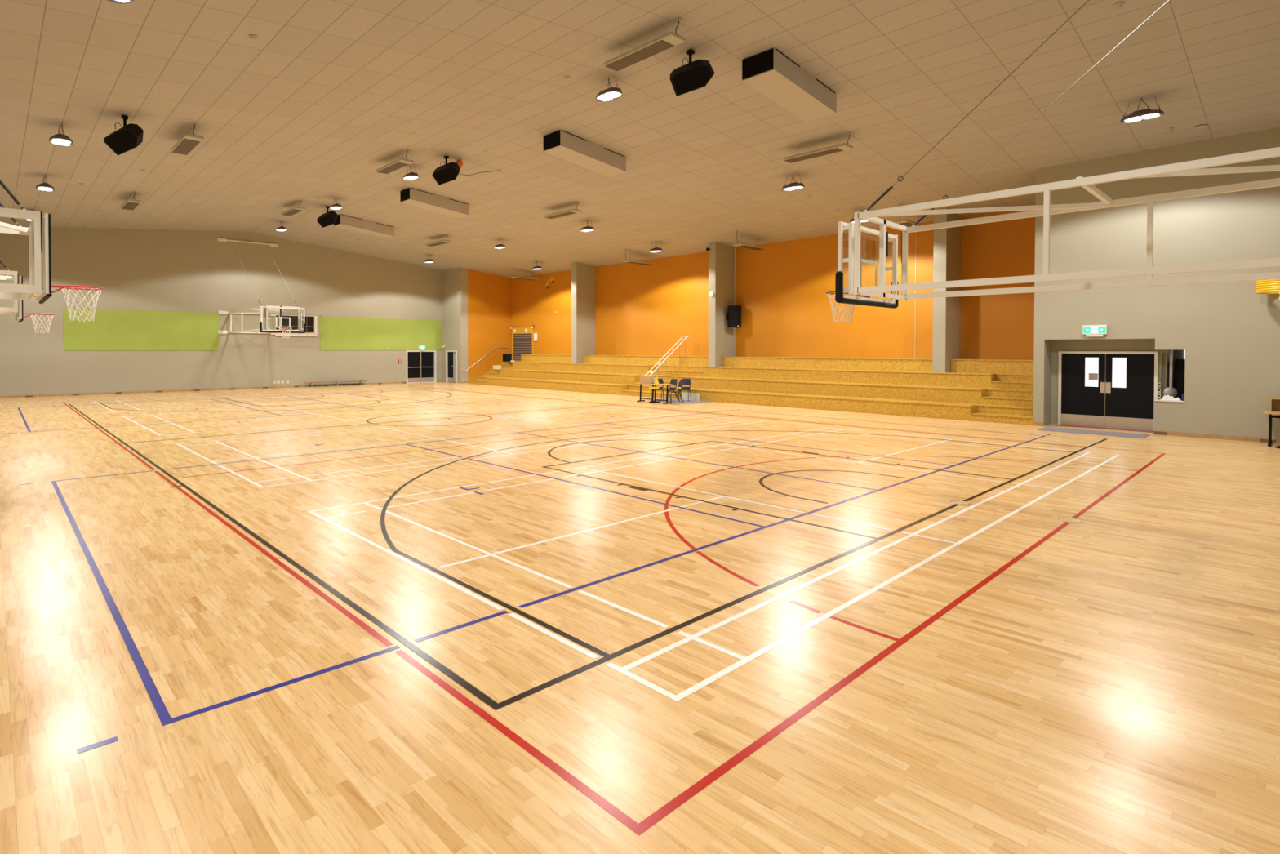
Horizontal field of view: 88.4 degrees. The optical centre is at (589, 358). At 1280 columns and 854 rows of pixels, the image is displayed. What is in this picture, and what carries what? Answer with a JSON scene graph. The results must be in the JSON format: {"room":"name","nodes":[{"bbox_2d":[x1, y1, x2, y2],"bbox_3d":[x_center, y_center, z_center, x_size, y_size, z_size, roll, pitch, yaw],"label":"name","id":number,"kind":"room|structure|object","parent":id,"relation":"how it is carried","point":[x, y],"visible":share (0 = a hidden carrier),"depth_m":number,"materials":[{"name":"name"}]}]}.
{"room":"sports hall","nodes":[
{"label":"sports hall","id":0,"kind":"room"},
{"bbox_2d":[0,226,441,397],"bbox_3d":[-17.759,-2.469,33.664,22.810,8.060,0.200,-1,1,-42],"label":"wall","id":1,"kind":"structure","parent":0,"point":[136,269],"depth_m":32.49,"materials":[{"name":"grey paint"}]},
{"bbox_2d":[63,307,219,351],"bbox_3d":[-20.765,-1.320,30.788,6.090,1.880,0.020,-1,1,-42],"label":"wall panel","id":2,"kind":"object","parent":1,"relation":"attached to","point":[111,329],"visible":1,"depth_m":30.65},
{"bbox_2d":[0,381,406,398],"bbox_3d":[-18.601,1.526,32.809,20.340,0.095,0.018,-1,1,-42],"label":"baseboard","id":3,"kind":"structure","parent":1,"relation":"attached to","point":[289,386],"depth_m":31.54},
{"bbox_2d":[217,237,305,338],"bbox_3d":[-15.003,-3.455,30.967,2.860,5.093,7.477,-1,1,-42],"label":"basketball hoop","id":4,"kind":"object","parent":1,"relation":"attached to","point":[273,310],"visible":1,"depth_m":29.08,"materials":[{"name":"clear glass"}]},
{"bbox_2d":[275,314,317,336],"bbox_3d":[-15.767,-1.770,35.290,2.170,1.120,0.099,-1,1,-42],"label":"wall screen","id":5,"kind":"object","parent":1,"relation":"attached to","point":[311,322],"visible":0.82,"depth_m":35.43,"materials":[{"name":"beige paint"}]},
{"bbox_2d":[320,315,441,350],"bbox_3d":[-12.099,-1.427,38.699,7.500,1.880,0.020,-1,1,-42],"label":"wall panel","id":6,"kind":"object","parent":1,"relation":"attached to","point":[340,333],"visible":1,"depth_m":38.45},
{"bbox_2d":[281,314,323,337],"bbox_3d":[-15.510,-1.740,35.298,2.134,1.215,0.416,-1,1,-42],"label":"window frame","id":7,"kind":"structure","parent":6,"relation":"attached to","point":[288,314],"depth_m":35.63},
{"bbox_2d":[406,350,436,382],"bbox_3d":[-10.389,0.486,40.383,2.000,1.970,0.175,-1,1,-42],"label":"door","id":8,"kind":"structure","parent":1,"relation":"in","point":[420,363],"depth_m":40.38,"materials":[{"name":"paint"}]},
{"bbox_2d":[441,267,467,382],"bbox_3d":[-8.366,-2.021,40.580,0.500,6.981,2.264,-1,1,-42],"label":"wall","id":9,"kind":"structure","parent":0,"point":[454,281],"depth_m":39.95,"materials":[{"name":"grey paint"}]},
{"bbox_2d":[445,350,457,382],"bbox_3d":[-8.462,0.487,40.452,0.180,1.970,1.300,-1,1,-42],"label":"door","id":10,"kind":"structure","parent":9,"relation":"in","point":[451,355],"depth_m":40.50,"materials":[{"name":"paint"}]},
{"bbox_2d":[467,268,511,382],"bbox_3d":[-6.275,-2.002,41.064,3.240,6.932,0.150,-1,1,-42],"label":"wall","id":11,"kind":"structure","parent":0,"point":[489,295],"depth_m":40.84,"materials":[{"name":"paint"}]},
{"bbox_2d":[0,382,1279,853],"bbox_3d":[-3.572,1.817,20.913,26.890,0.129,38.260,-1,1,-42],"label":"floor","id":12,"kind":"structure","parent":0,"point":[423,617],"depth_m":4.88,"materials":[{"name":"brown wood"}]},
{"bbox_2d":[304,380,367,386],"bbox_3d":[-14.100,1.397,36.524,3.450,0.252,0.260,-1,1,-42],"label":"bench","id":13,"kind":"object","parent":12,"relation":"on","point":[359,384],"visible":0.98,"depth_m":36.44,"materials":[{"name":"brown wood"}]},
{"bbox_2d":[636,382,656,402],"bbox_3d":[2.254,1.333,25.834,0.700,0.726,0.580,1,1,38],"label":"desk","id":14,"kind":"object","parent":12,"relation":"on","point":[651,398],"visible":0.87,"depth_m":25.80,"materials":[{"name":"brown wood"}]},
{"bbox_2d":[640,375,656,383],"bbox_3d":[2.295,0.820,25.821,0.530,0.300,0.360,1,1,38],"label":"cardboard box","id":15,"kind":"object","parent":14,"relation":"on","point":[643,379],"visible":0.94,"depth_m":25.69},
{"bbox_2d":[651,383,673,404],"bbox_3d":[2.754,1.343,25.153,0.700,0.726,0.580,1,1,43],"label":"desk","id":16,"kind":"object","parent":12,"relation":"on","point":[667,384],"visible":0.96,"depth_m":25.04,"materials":[{"name":"brown wood"}]},
{"bbox_2d":[667,380,684,403],"bbox_3d":[3.292,1.271,25.247,0.572,0.880,0.443,0,1,-12],"label":"chair","id":17,"kind":"object","parent":12,"relation":"on","point":[680,384],"visible":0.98,"depth_m":25.31,"materials":[{"name":"blue plastic"}]},
{"bbox_2d":[649,398,710,403],"bbox_3d":[3.560,1.685,26.232,1.250,0.010,2.350,-1,1,-42],"label":"floor mat","id":18,"kind":"object","parent":12,"relation":"on","point":[673,400],"visible":0.76,"depth_m":25.97,"materials":[{"name":"grey carpet"}]},
{"bbox_2d":[653,378,663,399],"bbox_3d":[2.759,1.252,26.479,0.443,0.880,0.572,0,1,6],"label":"chair","id":19,"kind":"object","parent":18,"relation":"on","point":[660,380],"visible":0.6,"depth_m":26.65,"materials":[{"name":"blue plastic"}]},
{"bbox_2d":[660,378,678,400],"bbox_3d":[3.172,1.246,26.095,0.572,0.880,0.443,0,1,-32],"label":"chair","id":20,"kind":"object","parent":18,"relation":"on","point":[673,381],"visible":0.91,"depth_m":26.18,"materials":[{"name":"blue plastic"}]},
{"bbox_2d":[678,378,691,400],"bbox_3d":[3.806,1.244,26.317,0.443,0.880,0.572,0,1,20],"label":"chair","id":21,"kind":"object","parent":18,"relation":"on","point":[686,381],"visible":0.77,"depth_m":26.50,"materials":[{"name":"blue plastic"}]},
{"bbox_2d":[681,391,699,400],"bbox_3d":[4.093,1.534,26.648,0.040,0.300,0.900,-1,1,-42],"label":"board","id":22,"kind":"object","parent":12,"relation":"on","point":[695,396],"visible":0.97,"depth_m":26.58,"materials":[{"name":"beige paint"}]},
{"bbox_2d":[469,354,1033,425],"bbox_3d":[3.525,0.764,30.014,3.704,1.745,29.422,-1,1,-42],"label":"seating","id":23,"kind":"object","parent":12,"relation":"on","point":[984,390],"visible":0.79,"depth_m":24.13,"materials":[{"name":"wood"}]},
{"bbox_2d":[502,353,511,361],"bbox_3d":[-4.980,-0.056,39.534,0.406,0.470,0.420,-1,1,-42],"label":"amplifier","id":24,"kind":"object","parent":23,"relation":"on","point":[506,357],"visible":1,"depth_m":39.36,"materials":[{"name":"plastic"}]},
{"bbox_2d":[644,335,688,386],"bbox_3d":[3.485,0.078,29.727,2.928,2.255,0.300,-1,1,-42],"label":"stair railing","id":25,"kind":"object","parent":23,"relation":"on","point":[686,337],"visible":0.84,"depth_m":29.99,"materials":[{"name":"metal"}]},
{"bbox_2d":[950,500,970,505],"bbox_3d":[4.993,1.943,8.855,0.242,0.010,0.242,-1,1,-42],"label":"socket","id":26,"kind":"object","parent":12,"relation":"attached to","point":[953,502],"depth_m":8.84,"materials":[{"name":"wood"}]},
{"bbox_2d":[1057,517,1082,523],"bbox_3d":[5.816,1.957,7.955,0.242,0.010,0.242,-1,1,-42],"label":"socket","id":27,"kind":"object","parent":12,"relation":"attached to","point":[1069,520],"depth_m":7.94,"materials":[{"name":"wood"}]},
{"bbox_2d":[1036,426,1149,438],"bbox_3d":[12.520,1.837,16.391,0.850,0.012,2.120,-1,1,-42],"label":"door mat","id":28,"kind":"object","parent":12,"relation":"on","point":[1046,428],"visible":1,"depth_m":16.34,"materials":[{"name":"grey carpet"}]},
{"bbox_2d":[1168,349,1173,387],"bbox_3d":[14.627,0.684,16.537,0.150,2.330,0.070,-1,1,-42],"label":"post","id":29,"kind":"object","parent":12,"relation":"on","point":[1171,361],"visible":0.29,"depth_m":16.47,"materials":[{"name":"paint"}]},
{"bbox_2d":[1173,359,1185,400],"bbox_3d":[15.049,0.931,16.452,0.366,1.830,0.580,-1,1,-42],"label":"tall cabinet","id":30,"kind":"object","parent":12,"relation":"on","point":[1180,364],"visible":0.13,"depth_m":16.46,"materials":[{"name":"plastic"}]},
{"bbox_2d":[1262,410,1279,446],"bbox_3d":[15.208,1.524,13.843,0.720,0.719,1.400,-1,1,-42],"label":"side table","id":31,"kind":"object","parent":12,"relation":"on","point":[1270,416],"visible":1,"depth_m":14.26,"materials":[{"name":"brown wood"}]},
{"bbox_2d":[1270,397,1279,412],"bbox_3d":[15.233,1.012,13.994,0.450,0.300,1.000,-1,1,-42],"label":"wooden crate","id":32,"kind":"object","parent":31,"relation":"on","point":[1274,402],"visible":1,"depth_m":14.43,"materials":[{"name":"brown wood"}]},
{"bbox_2d":[0,0,1279,277],"bbox_3d":[-3.565,-5.667,20.804,26.890,1.660,38.260,-1,1,-42],"label":"ceiling","id":33,"kind":"structure","parent":0,"point":[327,95],"depth_m":14.87,"materials":[{"name":"tile"}]},
{"bbox_2d":[35,175,54,191],"bbox_3d":[-16.239,-5.259,19.570,0.436,0.417,0.706,-1,1,-42],"label":"lamp","id":34,"kind":"object","parent":33,"relation":"hanging from","point":[46,187],"visible":1,"depth_m":19.47,"materials":[{"name":"metal"}]},
{"bbox_2d":[48,124,73,146],"bbox_3d":[-12.187,-5.190,15.132,0.436,0.417,0.706,-1,1,-42],"label":"lamp","id":35,"kind":"object","parent":33,"relation":"hanging from","point":[60,140],"visible":1,"depth_m":15.03,"materials":[{"name":"metal"}]},
{"bbox_2d":[106,0,133,4],"bbox_3d":[-6.319,-5.094,8.751,0.436,0.417,0.706,-1,1,-42],"label":"lamp","id":36,"kind":"object","parent":33,"relation":"hanging from","point":[119,2],"visible":1,"depth_m":9.00,"materials":[{"name":"metal"}]},
{"bbox_2d":[103,115,143,155],"bbox_3d":[-10.465,-5.051,14.839,0.892,0.851,0.536,0,1,18],"label":"ceiling speaker","id":37,"kind":"object","parent":33,"relation":"hanging from","point":[128,137],"visible":1,"depth_m":14.72,"materials":[{"name":"black plastic"}]},
{"bbox_2d":[106,130,135,153],"bbox_3d":[-10.489,-4.857,14.724,0.741,0.411,0.268,0,1,18],"label":"grille","id":38,"kind":"object","parent":37,"relation":"attached to","point":[119,141],"depth_m":14.72,"materials":[{"name":"black"}]},
{"bbox_2d":[120,191,142,210],"bbox_3d":[-16.222,-5.580,23.210,0.400,0.349,1.800,-1,1,-42],"label":"heater","id":39,"kind":"object","parent":33,"relation":"hanging from","point":[130,204],"visible":1,"depth_m":23.00,"materials":[{"name":"metal"}]},
{"bbox_2d":[170,122,204,155],"bbox_3d":[-10.036,-5.467,16.347,0.400,0.349,1.800,-1,1,-42],"label":"heater","id":40,"kind":"object","parent":33,"relation":"hanging from","point":[187,143],"visible":1,"depth_m":16.19,"materials":[{"name":"metal"}]},
{"bbox_2d":[248,34,257,39],"bbox_3d":[-5.785,-5.511,11.276,0.140,0.070,0.140,-1,1,-42],"label":"ceiling detector","id":41,"kind":"object","parent":33,"relation":"attached to","point":[252,37],"visible":1,"depth_m":11.24,"materials":[{"name":"plastic"}]},
{"bbox_2d":[275,222,286,231],"bbox_3d":[-14.436,-6.216,30.709,0.436,0.417,0.706,-1,1,-42],"label":"lamp","id":42,"kind":"object","parent":33,"relation":"hanging from","point":[280,228],"visible":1,"depth_m":30.55,"materials":[{"name":"metal"}]},
{"bbox_2d":[280,200,305,216],"bbox_3d":[-12.121,-6.157,26.824,0.400,0.349,1.800,-1,1,-42],"label":"heater","id":43,"kind":"object","parent":33,"relation":"hanging from","point":[295,210],"visible":1,"depth_m":26.59,"materials":[{"name":"metal"}]},
{"bbox_2d":[316,206,337,227],"bbox_3d":[-10.879,-5.899,27.340,0.892,0.851,0.536,0,1,18],"label":"ceiling speaker","id":44,"kind":"object","parent":33,"relation":"hanging from","point":[329,218],"visible":1,"depth_m":27.21,"materials":[{"name":"black plastic"}]},
{"bbox_2d":[318,215,334,226],"bbox_3d":[-10.903,-5.705,27.225,0.741,0.411,0.268,0,1,18],"label":"grille","id":45,"kind":"object","parent":44,"relation":"attached to","point":[323,220],"depth_m":27.22,"materials":[{"name":"black"}]},
{"bbox_2d":[329,200,342,209],"bbox_3d":[-10.018,-6.139,25.900,0.436,0.417,0.706,-1,1,-42],"label":"lamp","id":46,"kind":"object","parent":33,"relation":"hanging from","point":[335,206],"visible":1,"depth_m":25.75,"materials":[{"name":"metal"}]},
{"bbox_2d":[333,213,394,238],"bbox_3d":[-10.161,-5.953,29.587,2.503,0.667,0.746,-1,1,-42],"label":"box","id":47,"kind":"object","parent":33,"relation":"attached to","point":[343,221],"visible":0.91,"depth_m":29.31,"materials":[{"name":"beige"}]},
{"bbox_2d":[333,214,340,225],"bbox_3d":[-11.081,-6.065,28.750,0.017,0.390,0.700,-1,1,-42],"label":"grille","id":48,"kind":"object","parent":47,"relation":"attached to","point":[337,222],"depth_m":28.63,"materials":[{"name":"black"}]},
{"bbox_2d":[375,149,413,173],"bbox_3d":[-6.016,-6.059,20.212,0.400,0.349,1.800,-1,1,-42],"label":"heater","id":49,"kind":"object","parent":33,"relation":"hanging from","point":[396,165],"visible":1,"depth_m":20.06,"materials":[{"name":"metal"}]},
{"bbox_2d":[403,164,418,180],"bbox_3d":[-5.810,-6.067,21.307,0.436,0.417,0.706,-1,1,-42],"label":"lamp","id":50,"kind":"object","parent":33,"relation":"hanging from","point":[411,175],"visible":1,"depth_m":21.21,"materials":[{"name":"metal"}]},
{"bbox_2d":[400,187,469,217],"bbox_3d":[-5.846,-5.880,24.862,2.503,0.667,0.746,-1,1,-42],"label":"box","id":51,"kind":"object","parent":33,"relation":"attached to","point":[410,196],"visible":1,"depth_m":24.55,"materials":[{"name":"beige"}]},
{"bbox_2d":[400,187,409,201],"bbox_3d":[-6.766,-5.991,24.024,0.017,0.390,0.700,-1,1,-42],"label":"grille","id":52,"kind":"object","parent":51,"relation":"attached to","point":[405,193],"depth_m":23.99,"materials":[{"name":"black"}]},
{"bbox_2d":[425,234,450,246],"bbox_3d":[-7.285,-5.684,31.545,0.400,0.349,1.800,-1,1,-42],"label":"heater","id":53,"kind":"object","parent":33,"relation":"hanging from","point":[442,242],"visible":1,"depth_m":31.42,"materials":[{"name":"metal"}]},
{"bbox_2d":[431,155,460,185],"bbox_3d":[-4.373,-5.789,20.201,0.892,0.851,0.536,0,1,17],"label":"ceiling speaker","id":54,"kind":"object","parent":33,"relation":"hanging from","point":[448,172],"visible":1,"depth_m":20.08,"materials":[{"name":"black plastic"}]},
{"bbox_2d":[434,167,457,183],"bbox_3d":[-4.394,-5.595,20.086,0.741,0.411,0.268,0,1,17],"label":"grille","id":55,"kind":"object","parent":54,"relation":"attached to","point":[442,175],"depth_m":20.08,"materials":[{"name":"black"}]},
{"bbox_2d":[493,239,505,248],"bbox_3d":[-4.268,-5.460,31.121,0.436,0.417,0.706,-1,1,-42],"label":"lamp","id":56,"kind":"object","parent":33,"relation":"hanging from","point":[499,246],"visible":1,"depth_m":31.00,"materials":[{"name":"metal"}]},
{"bbox_2d":[511,267,538,280],"bbox_3d":[-3.888,-5.021,39.032,1.800,0.589,0.400,-1,1,-42],"label":"heater","id":57,"kind":"object","parent":33,"relation":"hanging from","point":[516,277],"visible":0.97,"depth_m":38.85,"materials":[{"name":"metal"}]},
{"bbox_2d":[543,201,581,218],"bbox_3d":[-1.021,-5.578,24.686,0.400,0.349,1.800,-1,1,-42],"label":"heater","id":58,"kind":"object","parent":33,"relation":"hanging from","point":[571,211],"visible":1,"depth_m":24.57,"materials":[{"name":"metal"}]},
{"bbox_2d":[543,129,626,176],"bbox_3d":[-0.115,-5.782,18.585,2.503,0.667,0.746,-1,1,-42],"label":"box","id":59,"kind":"object","parent":33,"relation":"attached to","point":[561,144],"visible":1,"depth_m":18.27,"materials":[{"name":"beige"}]},
{"bbox_2d":[543,129,559,151],"bbox_3d":[-1.035,-5.894,17.748,0.017,0.390,0.700,-1,1,-42],"label":"grille","id":60,"kind":"object","parent":59,"relation":"attached to","point":[552,140],"depth_m":17.73,"materials":[{"name":"black"}]},
{"bbox_2d":[580,219,594,231],"bbox_3d":[-0.108,-5.389,26.565,0.436,0.417,0.706,-1,1,-42],"label":"lamp","id":61,"kind":"object","parent":33,"relation":"hanging from","point":[588,228],"visible":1,"depth_m":26.43,"materials":[{"name":"metal"}]},
{"bbox_2d":[595,77,622,102],"bbox_3d":[0.418,-5.964,14.428,0.436,0.417,0.706,-1,1,-42],"label":"lamp","id":62,"kind":"object","parent":33,"relation":"hanging from","point":[610,94],"visible":1,"depth_m":14.35,"materials":[{"name":"metal"}]},
{"bbox_2d":[622,248,653,265],"bbox_3d":[2.336,-4.930,31.919,1.800,0.589,0.400,-1,1,-42],"label":"heater","id":63,"kind":"object","parent":33,"relation":"hanging from","point":[626,260],"visible":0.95,"depth_m":31.66,"materials":[{"name":"metal"}]},
{"bbox_2d":[604,17,684,71],"bbox_3d":[1.020,-5.933,12.419,0.400,0.349,1.800,-1,1,-42],"label":"heater","id":64,"kind":"object","parent":33,"relation":"hanging from","point":[671,39],"visible":1,"depth_m":12.30,"materials":[{"name":"metal"}]},
{"bbox_2d":[648,242,662,252],"bbox_3d":[2.961,-5.020,29.468,0.436,0.417,0.706,-1,1,-42],"label":"lamp","id":65,"kind":"object","parent":33,"relation":"hanging from","point":[655,249],"visible":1,"depth_m":29.37,"materials":[{"name":"metal"}]},
{"bbox_2d":[670,49,714,96],"bbox_3d":[2.041,-5.686,13.059,0.892,0.851,0.536,0,1,17],"label":"ceiling speaker","id":66,"kind":"object","parent":33,"relation":"hanging from","point":[695,75],"visible":1,"depth_m":12.94,"materials":[{"name":"black plastic"}]},
{"bbox_2d":[672,66,711,94],"bbox_3d":[2.020,-5.492,12.943,0.741,0.411,0.268,0,1,17],"label":"grille","id":67,"kind":"object","parent":66,"relation":"attached to","point":[690,78],"depth_m":12.94,"materials":[{"name":"black"}]},
{"bbox_2d":[733,230,765,249],"bbox_3d":[6.559,-4.871,27.041,1.800,0.589,0.400,-1,1,-42],"label":"heater","id":68,"kind":"object","parent":33,"relation":"hanging from","point":[740,245],"visible":0.94,"depth_m":26.88,"materials":[{"name":"metal"}]},
{"bbox_2d":[742,47,836,121],"bbox_3d":[4.234,-5.708,13.823,2.503,0.667,0.746,-1,1,-42],"label":"box","id":69,"kind":"object","parent":33,"relation":"attached to","point":[771,73],"visible":1,"depth_m":13.48,"materials":[{"name":"white paint"}]},
{"bbox_2d":[742,48,773,79],"bbox_3d":[3.314,-5.820,12.985,0.017,0.390,0.700,-1,1,-42],"label":"grille","id":70,"kind":"object","parent":69,"relation":"attached to","point":[761,64],"depth_m":12.97,"materials":[{"name":"black"}]},
{"bbox_2d":[782,174,804,191],"bbox_3d":[6.075,-5.292,19.631,0.436,0.417,0.706,-1,1,-42],"label":"lamp","id":71,"kind":"object","parent":33,"relation":"hanging from","point":[792,186],"visible":1,"depth_m":19.54,"materials":[{"name":"metal"}]},
{"bbox_2d":[782,133,853,163],"bbox_3d":[5.915,-5.463,17.031,0.400,0.349,1.800,-1,1,-42],"label":"heater","id":72,"kind":"object","parent":33,"relation":"hanging from","point":[842,147],"visible":1,"depth_m":16.90,"materials":[{"name":"metal"}]},
{"bbox_2d":[893,204,924,226],"bbox_3d":[10.850,-4.804,22.225,1.800,0.589,0.400,-1,1,-42],"label":"heater","id":73,"kind":"object","parent":33,"relation":"hanging from","point":[905,222],"visible":0.59,"depth_m":21.84,"materials":[{"name":"metal"}]},
{"bbox_2d":[1113,1,1124,8],"bbox_3d":[8.607,-5.739,10.682,0.140,0.070,0.140,-1,1,-42],"label":"ceiling detector","id":74,"kind":"object","parent":33,"relation":"attached to","point":[1118,5],"visible":1,"depth_m":10.65,"materials":[{"name":"plastic"}]},
{"bbox_2d":[1120,95,1164,123],"bbox_3d":[11.473,-5.204,13.646,0.436,0.417,0.706,-1,1,-42],"label":"lamp","id":75,"kind":"object","parent":33,"relation":"hanging from","point":[1148,113],"visible":1,"depth_m":13.60,"materials":[{"name":"metal"}]},
{"bbox_2d":[511,209,1035,359],"bbox_3d":[4.971,-1.691,31.301,0.200,6.619,29.440,-1,1,-42],"label":"wall","id":76,"kind":"structure","parent":0,"point":[781,288],"depth_m":27.03,"materials":[{"name":"paint"}]},
{"bbox_2d":[511,327,533,360],"bbox_3d":[-4.239,-0.895,41.200,0.070,2.100,2.240,-1,1,-42],"label":"door","id":77,"kind":"structure","parent":76,"relation":"in","point":[522,342],"depth_m":41.23,"materials":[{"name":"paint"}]},
{"bbox_2d":[513,333,532,359],"bbox_3d":[-4.197,-0.715,41.186,0.030,1.700,2.000,-1,1,-42],"label":"blind","id":78,"kind":"object","parent":77,"relation":"hanging from","point":[522,342],"depth_m":41.24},
{"bbox_2d":[571,262,595,363],"bbox_3d":[-0.349,-2.486,35.938,1.390,5.444,0.400,-1,1,-42],"label":"column","id":79,"kind":"structure","parent":76,"relation":"attached to","point":[583,275],"depth_m":35.63,"materials":[{"name":"grey paint"}]},
{"bbox_2d":[708,241,734,366],"bbox_3d":[5.845,-2.381,29.156,1.390,5.444,0.370,-1,1,-42],"label":"column","id":80,"kind":"structure","parent":76,"relation":"attached to","point":[721,256],"depth_m":28.81,"materials":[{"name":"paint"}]},
{"bbox_2d":[726,305,741,327],"bbox_3d":[6.317,-1.850,28.919,0.640,0.950,0.627,-1,1,-42],"label":"wall speaker","id":81,"kind":"object","parent":76,"relation":"attached to","point":[734,315],"visible":1,"depth_m":28.65,"materials":[{"name":"black plastic"}]},
{"bbox_2d":[733,248,735,356],"bbox_3d":[6.494,-2.533,29.456,0.028,4.859,0.028,-1,1,-42],"label":"conduit","id":82,"kind":"object","parent":76,"relation":"attached to","point":[735,248],"visible":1,"depth_m":29.47,"materials":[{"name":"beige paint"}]},
{"bbox_2d":[915,231,916,334],"bbox_3d":[11.753,-2.443,23.696,0.020,4.859,0.020,-1,1,-42],"label":"conduit","id":83,"kind":"object","parent":76,"relation":"attached to","point":[916,232],"visible":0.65,"depth_m":23.69,"materials":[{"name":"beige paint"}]},
{"bbox_2d":[932,207,961,372],"bbox_3d":[12.125,-2.275,22.278,1.390,5.444,0.400,-1,1,-42],"label":"pillar","id":84,"kind":"structure","parent":76,"relation":"attached to","point":[947,252],"depth_m":21.89,"materials":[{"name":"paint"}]},
{"bbox_2d":[1044,338,1184,425],"bbox_3d":[14.034,-1.595,17.097,1.490,6.860,3.760,-1,1,-42],"label":"wall","id":85,"kind":"structure","parent":0,"point":[1053,347],"depth_m":17.54,"materials":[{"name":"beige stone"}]},
{"bbox_2d":[1057,351,1158,432],"bbox_3d":[13.541,0.817,17.261,0.360,2.030,2.090,-1,1,-42],"label":"door","id":86,"kind":"structure","parent":85,"relation":"in","point":[1099,389],"depth_m":17.30,"materials":[{"name":"paint"}]},
{"bbox_2d":[1157,382,1160,398],"bbox_3d":[14.337,0.793,16.551,0.018,0.400,0.080,-1,1,-42],"label":"switch panel","id":87,"kind":"object","parent":85,"relation":"attached to","point":[1158,383],"visible":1,"depth_m":16.54,"materials":[{"name":"beige paint"}]},
{"bbox_2d":[1032,127,1279,442],"bbox_3d":[14.237,-1.631,15.657,0.150,6.975,6.160,-1,1,-42],"label":"wall","id":88,"kind":"structure","parent":0,"point":[1228,333],"depth_m":15.60,"materials":[{"name":"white paint"}]},
{"bbox_2d":[1082,324,1106,337],"bbox_3d":[12.970,-0.713,16.871,0.097,0.300,0.500,-1,1,-42],"label":"exit sign","id":89,"kind":"object","parent":88,"relation":"attached to","point":[1090,331],"visible":1,"depth_m":16.84,"materials":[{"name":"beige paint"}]},
{"bbox_2d":[1154,399,1184,402],"bbox_3d":[14.031,1.020,15.896,0.180,0.025,0.550,-1,1,-42],"label":"sill","id":90,"kind":"structure","parent":88,"relation":"attached to","point":[1155,399],"depth_m":15.85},
{"bbox_2d":[1163,386,1177,397],"bbox_3d":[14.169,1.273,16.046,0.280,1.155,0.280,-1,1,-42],"label":"desk fan","id":91,"kind":"object","parent":90,"relation":"on","point":[1170,391],"visible":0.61,"depth_m":15.99,"materials":[{"name":"metal"}]},
{"bbox_2d":[1160,395,1181,400],"bbox_3d":[14.048,0.941,15.877,0.150,0.133,0.400,-1,1,-42],"label":"towel","id":92,"kind":"object","parent":90,"relation":"on","point":[1169,397],"visible":1,"depth_m":15.86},
{"bbox_2d":[1153,430,1279,443],"bbox_3d":[15.021,1.823,14.720,0.018,0.095,3.640,-1,1,-42],"label":"baseboard","id":93,"kind":"structure","parent":88,"relation":"attached to","point":[1155,432],"depth_m":15.24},
{"bbox_3d":[14.916,-1.401,14.168,0.860,0.220,0.080,-1,1,-42],"label":"bracket","id":94,"kind":"object","parent":88,"relation":"attached to","visible":0},
{"bbox_2d":[1254,289,1279,293],"bbox_3d":[14.909,-1.446,14.160,0.796,0.046,0.796,-1,1,-42],"label":"hoop","id":95,"kind":"object","parent":94,"relation":"on","point":[1268,291],"visible":1,"depth_m":14.24,"materials":[{"name":"yellow plastic"}]},
{"bbox_2d":[1255,287,1279,291],"bbox_3d":[14.909,-1.493,14.160,0.796,0.046,0.796,-1,1,-42],"label":"hoop","id":96,"kind":"object","parent":95,"relation":"on","point":[1271,288],"visible":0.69,"depth_m":14.07,"materials":[{"name":"yellow plastic"}]},
{"bbox_2d":[1254,284,1279,288],"bbox_3d":[14.909,-1.540,14.159,0.796,0.046,0.796,-1,1,-42],"label":"hoop","id":97,"kind":"object","parent":96,"relation":"on","point":[1275,286],"visible":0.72,"depth_m":14.07,"materials":[{"name":"yellow plastic"}]},
{"bbox_2d":[1255,282,1279,287],"bbox_3d":[14.909,-1.587,14.158,0.796,0.046,0.796,-1,1,-42],"label":"hoop","id":98,"kind":"object","parent":97,"relation":"on","point":[1267,284],"visible":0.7,"depth_m":14.07,"materials":[{"name":"yellow plastic"}]},
{"bbox_2d":[1255,280,1279,285],"bbox_3d":[14.909,-1.634,14.158,0.796,0.046,0.796,-1,1,-42],"label":"hoop","id":99,"kind":"object","parent":98,"relation":"on","point":[1270,282],"visible":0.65,"depth_m":14.08,"materials":[{"name":"yellow plastic"}]},
{"bbox_2d":[1255,279,1279,283],"bbox_3d":[14.909,-1.681,14.157,0.796,0.046,0.796,-1,1,-42],"label":"hoop","id":100,"kind":"object","parent":99,"relation":"on","point":[1259,281],"visible":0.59,"depth_m":14.11,"materials":[{"name":"yellow plastic"}]},
{"bbox_3d":[-13.424,-1.586,11.864,0.200,6.939,37.860,-1,1,-42],"label":"wall","id":101,"kind":"structure","parent":0,"visible":0},
{"bbox_2d":[0,260,54,333],"bbox_3d":[-14.121,-2.796,14.960,2.967,4.403,2.620,-1,1,-42],"label":"basketball hoop","id":102,"kind":"object","parent":101,"relation":"attached to","point":[17,304],"visible":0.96,"depth_m":15.03,"materials":[{"name":"clear glass"}]},
{"bbox_2d":[0,179,103,322],"bbox_3d":[-7.851,-2.689,8.093,2.967,4.403,2.620,-1,1,-42],"label":"basketball hoop","id":103,"kind":"object","parent":101,"relation":"attached to","point":[39,288],"visible":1,"depth_m":8.15,"materials":[{"name":"clear glass"}]},
{"bbox_3d":[7.904,-2.033,5.561,22.810,8.060,0.200,-1,1,-42],"label":"wall","id":104,"kind":"structure","parent":0,"visible":0},
{"bbox_2d":[826,0,1279,323],"bbox_3d":[5.514,-3.169,7.622,2.620,5.342,6.092,-1,1,-42],"label":"basketball hoop","id":105,"kind":"object","parent":104,"relation":"attached to","point":[854,260],"visible":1,"depth_m":7.75,"materials":[{"name":"white metal"}]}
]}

